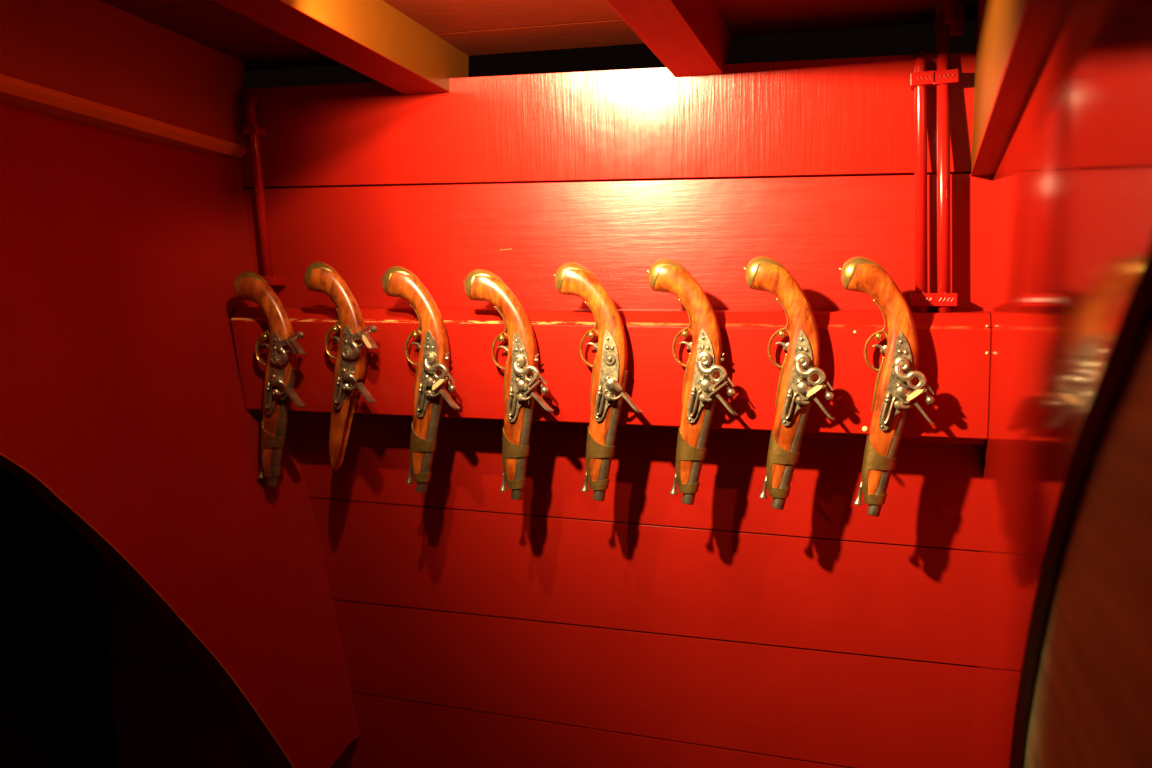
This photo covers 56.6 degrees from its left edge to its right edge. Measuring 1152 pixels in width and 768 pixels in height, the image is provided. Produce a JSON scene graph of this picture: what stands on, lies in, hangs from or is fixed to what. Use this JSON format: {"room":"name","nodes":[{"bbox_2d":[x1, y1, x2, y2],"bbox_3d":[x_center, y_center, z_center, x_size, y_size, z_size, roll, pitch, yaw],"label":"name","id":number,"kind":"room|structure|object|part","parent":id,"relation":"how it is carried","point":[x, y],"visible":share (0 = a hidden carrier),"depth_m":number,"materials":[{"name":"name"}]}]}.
{"room":"ship armory","nodes":[
{"label":"ship armory","id":0,"kind":"room"},
{"bbox_2d":[0,466,117,767],"bbox_3d":[-1.374,0.372,0.765,0.220,1.850,2.800,2,2,18],"label":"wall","id":1,"kind":"structure","parent":0,"point":[56,707],"depth_m":1.96,"materials":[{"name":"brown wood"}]},
{"bbox_2d":[0,101,359,767],"bbox_3d":[-0.967,0.061,1.121,0.329,1.287,1.934,2,3,27],"label":"wall","id":2,"kind":"structure","parent":0,"point":[122,255],"depth_m":1.71,"materials":[{"name":"red paint"}]},
{"bbox_2d":[0,0,244,145],"bbox_3d":[-1.047,-0.468,0.736,0.106,0.155,2.600,2,2,18],"label":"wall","id":3,"kind":"structure","parent":2,"relation":"attached to","point":[97,51],"depth_m":1.65,"materials":[{"name":"paint"}]},
{"bbox_2d":[0,74,246,157],"bbox_3d":[-1.047,-0.381,0.739,0.110,0.020,2.600,2,2,18],"label":"trim","id":4,"kind":"structure","parent":2,"relation":"attached to","point":[14,91],"depth_m":1.64,"materials":[{"name":"paint"}]},
{"bbox_2d":[0,453,293,767],"bbox_3d":[-0.899,0.116,1.012,0.107,1.188,1.783,2,3,27],"label":"trim","id":5,"kind":"structure","parent":2,"relation":"attached to","point":[38,479],"depth_m":1.58,"materials":[{"name":"paint"}]},
{"bbox_2d":[99,0,977,70],"bbox_3d":[-0.765,-0.554,0.678,2.301,0.030,2.664,2,2,18],"label":"ceiling","id":6,"kind":"structure","parent":0,"point":[474,27],"depth_m":1.68,"materials":[{"name":"brown paint"}]},
{"bbox_2d":[213,0,468,94],"bbox_3d":[-0.633,-0.494,0.637,0.083,0.081,2.665,2,2,18],"label":"ceiling beam","id":7,"kind":"structure","parent":6,"relation":"attached to","point":[372,38],"depth_m":1.58,"materials":[{"name":"red paint"}]},
{"bbox_2d":[606,0,732,76],"bbox_3d":[-0.184,-0.483,0.495,0.077,0.079,2.665,2,2,18],"label":"ceiling beam","id":8,"kind":"structure","parent":6,"relation":"attached to","point":[689,37],"depth_m":1.50,"materials":[{"name":"red paint"}]},
{"bbox_2d":[935,1,964,37],"bbox_3d":[0.547,-0.561,1.563,0.040,0.102,0.029,2,2,18],"label":"pipe","id":9,"kind":"object","parent":6,"relation":"attached to","point":[954,12],"visible":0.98,"depth_m":1.56,"materials":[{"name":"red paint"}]},
{"bbox_2d":[100,52,992,767],"bbox_3d":[-0.266,0.366,1.892,1.871,1.800,0.050,2,2,18],"label":"wall","id":10,"kind":"structure","parent":0,"point":[556,626],"depth_m":1.76,"materials":[{"name":"red paint"}]},
{"bbox_2d":[245,95,272,275],"bbox_3d":[-0.564,-0.355,1.944,0.060,0.350,0.060,2,2,18],"label":"conduit pipe","id":11,"kind":"object","parent":10,"relation":"attached to","point":[250,102],"visible":0.8,"depth_m":1.92,"materials":[{"name":"red metal"}]},
{"bbox_2d":[243,125,266,136],"bbox_3d":[-0.578,-0.456,1.930,0.027,0.016,0.042,2,2,18],"label":"clamp","id":12,"kind":"object","parent":11,"relation":"attached to","point":[254,129],"visible":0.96,"depth_m":1.91,"materials":[{"name":"red metal"}]},
{"bbox_2d":[261,275,285,285],"bbox_3d":[-0.548,-0.186,1.930,0.032,0.018,0.042,2,2,18],"label":"clamp","id":13,"kind":"object","parent":11,"relation":"attached to","point":[271,280],"visible":0.77,"depth_m":1.91,"materials":[{"name":"red metal"}]},
{"bbox_2d":[231,306,990,444],"bbox_3d":[-0.005,-0.028,1.742,1.263,0.193,0.081,2,2,18],"label":"rack","id":14,"kind":"object","parent":10,"relation":"attached to","point":[954,346],"visible":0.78,"depth_m":1.67,"materials":[{"name":"red paint"}]},
{"bbox_2d":[233,271,305,486],"bbox_3d":[-0.528,-0.008,1.842,0.156,0.373,0.050,2,3,19],"label":"flintlock pistol","id":15,"kind":"object","parent":14,"relation":"attached to","point":[283,347],"visible":1,"depth_m":1.83,"materials":[{"name":"brown wood"}]},
{"bbox_3d":[-0.512,-0.017,1.826,0.032,0.143,0.003,10,5,17],"label":"lock plate","id":16,"kind":"part","parent":15,"relation":"part of","materials":[{"name":"metal"}]},
{"bbox_2d":[304,262,377,471],"bbox_3d":[-0.394,-0.028,1.802,0.154,0.355,0.050,2,3,26],"label":"flintlock pistol","id":17,"kind":"object","parent":14,"relation":"attached to","point":[351,360],"visible":1,"depth_m":1.79,"materials":[{"name":"brown wood"}]},
{"bbox_3d":[-0.383,-0.026,1.785,0.032,0.143,0.003,12,6,17],"label":"lock plate","id":18,"kind":"part","parent":17,"relation":"part of","materials":[{"name":"metal"}]},
{"bbox_2d":[382,266,459,492],"bbox_3d":[-0.254,-0.007,1.758,0.153,0.374,0.050,2,3,25],"label":"flintlock pistol","id":19,"kind":"object","parent":14,"relation":"attached to","point":[432,373],"visible":1,"depth_m":1.75,"materials":[{"name":"brown wood"}]},
{"bbox_3d":[-0.239,-0.015,1.740,0.032,0.143,0.003,11,5,17],"label":"lock plate","id":20,"kind":"part","parent":19,"relation":"part of","materials":[{"name":"metal"}]},
{"bbox_2d":[463,269,553,499],"bbox_3d":[-0.110,0.001,1.709,0.164,0.370,0.050,2,3,19],"label":"flintlock pistol","id":21,"kind":"object","parent":14,"relation":"attached to","point":[522,374],"visible":1,"depth_m":1.70,"materials":[{"name":"brown wood"}]},
{"bbox_3d":[-0.090,-0.010,1.693,0.032,0.143,0.003,7,4,17],"label":"lock plate","id":22,"kind":"part","parent":21,"relation":"part of","materials":[{"name":"metal"}]},
{"bbox_2d":[553,262,642,500],"bbox_3d":[0.032,-0.003,1.664,0.154,0.373,0.050,2,3,19],"label":"flintlock pistol","id":23,"kind":"object","parent":14,"relation":"attached to","point":[610,367],"visible":1,"depth_m":1.66,"materials":[{"name":"brown wood"}]},
{"bbox_3d":[0.050,-0.012,1.648,0.032,0.143,0.003,10,5,17],"label":"lock plate","id":24,"kind":"part","parent":23,"relation":"part of","materials":[{"name":"metal"}]},
{"bbox_2d":[646,259,737,504],"bbox_3d":[0.174,-0.003,1.619,0.148,0.374,0.050,2,3,19],"label":"flintlock pistol","id":25,"kind":"object","parent":14,"relation":"attached to","point":[704,374],"visible":1,"depth_m":1.61,"materials":[{"name":"brown wood"}]},
{"bbox_3d":[0.190,-0.011,1.604,0.032,0.143,0.003,11,5,17],"label":"lock plate","id":26,"kind":"part","parent":25,"relation":"part of","materials":[{"name":"metal"}]},
{"bbox_2d":[743,256,834,509],"bbox_3d":[0.312,-0.001,1.575,0.141,0.376,0.051,2,3,19],"label":"flintlock pistol","id":27,"kind":"object","parent":14,"relation":"attached to","point":[801,377],"visible":1,"depth_m":1.57,"materials":[{"name":"brown wood"}]},
{"bbox_3d":[0.326,-0.007,1.561,0.032,0.143,0.003,14,6,17],"label":"lock plate","id":28,"kind":"part","parent":27,"relation":"part of","materials":[{"name":"metal"}]},
{"bbox_2d":[839,256,934,516],"bbox_3d":[0.443,0.005,1.534,0.140,0.376,0.051,2,3,19],"label":"flintlock pistol","id":29,"kind":"object","parent":14,"relation":"attached to","point":[896,386],"visible":1,"depth_m":1.53,"materials":[{"name":"brown wood"}]},
{"bbox_3d":[0.458,-0.002,1.519,0.032,0.143,0.003,14,6,17],"label":"lock plate","id":30,"kind":"part","parent":29,"relation":"part of","materials":[{"name":"metal"}]},
{"bbox_2d":[914,49,927,311],"bbox_3d":[0.520,-0.304,1.612,0.029,0.410,0.080,2,2,18],"label":"conduit pipe","id":31,"kind":"object","parent":10,"relation":"attached to","point":[920,92],"visible":0.93,"depth_m":1.58,"materials":[{"name":"red metal"}]},
{"bbox_2d":[910,70,934,90],"bbox_3d":[0.513,-0.449,1.583,0.036,0.022,0.042,2,2,18],"label":"clamp","id":32,"kind":"object","parent":31,"relation":"attached to","point":[926,78],"visible":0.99,"depth_m":1.56,"materials":[{"name":"red metal"}]},
{"bbox_2d":[911,292,933,306],"bbox_3d":[0.517,-0.126,1.594,0.034,0.021,0.042,2,2,18],"label":"clamp","id":33,"kind":"object","parent":31,"relation":"attached to","point":[917,299],"visible":0.98,"depth_m":1.58,"materials":[{"name":"red metal"}]},
{"bbox_2d":[936,12,950,312],"bbox_3d":[0.540,-0.319,1.572,0.033,0.444,0.019,2,2,18],"label":"conduit pipe","id":34,"kind":"object","parent":10,"relation":"attached to","point":[942,29],"visible":0.79,"depth_m":1.56,"materials":[{"name":"red metal"}]},
{"bbox_2d":[934,292,957,306],"bbox_3d":[0.546,-0.125,1.585,0.034,0.021,0.042,2,2,18],"label":"clamp","id":35,"kind":"object","parent":34,"relation":"attached to","point":[940,299],"visible":0.95,"depth_m":1.57,"materials":[{"name":"red metal"}]},
{"bbox_2d":[933,69,958,88],"bbox_3d":[0.543,-0.448,1.574,0.036,0.022,0.042,2,2,18],"label":"clamp","id":36,"kind":"object","parent":34,"relation":"attached to","point":[951,76],"visible":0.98,"depth_m":1.56,"materials":[{"name":"red metal"}]},
{"bbox_2d":[974,0,1151,767],"bbox_3d":[0.249,0.405,0.356,0.080,1.870,2.600,2,2,18],"label":"wall","id":37,"kind":"structure","parent":0,"point":[1070,280],"depth_m":0.75,"materials":[{"name":"red paint"}]},
{"bbox_2d":[971,0,1025,170],"bbox_3d":[0.218,-0.389,0.336,0.050,0.240,2.600,2,2,18],"label":"trim","id":38,"kind":"structure","parent":37,"relation":"attached to","point":[997,21],"depth_m":1.23,"materials":[{"name":"paint"}]},
{"bbox_2d":[971,0,1071,175],"bbox_3d":[0.216,-0.266,0.342,0.050,0.006,2.600,2,2,18],"label":"ceiling beam","id":39,"kind":"structure","parent":37,"relation":"attached to","point":[1040,21],"depth_m":0.98,"materials":[{"name":"red paint"}]}
]}

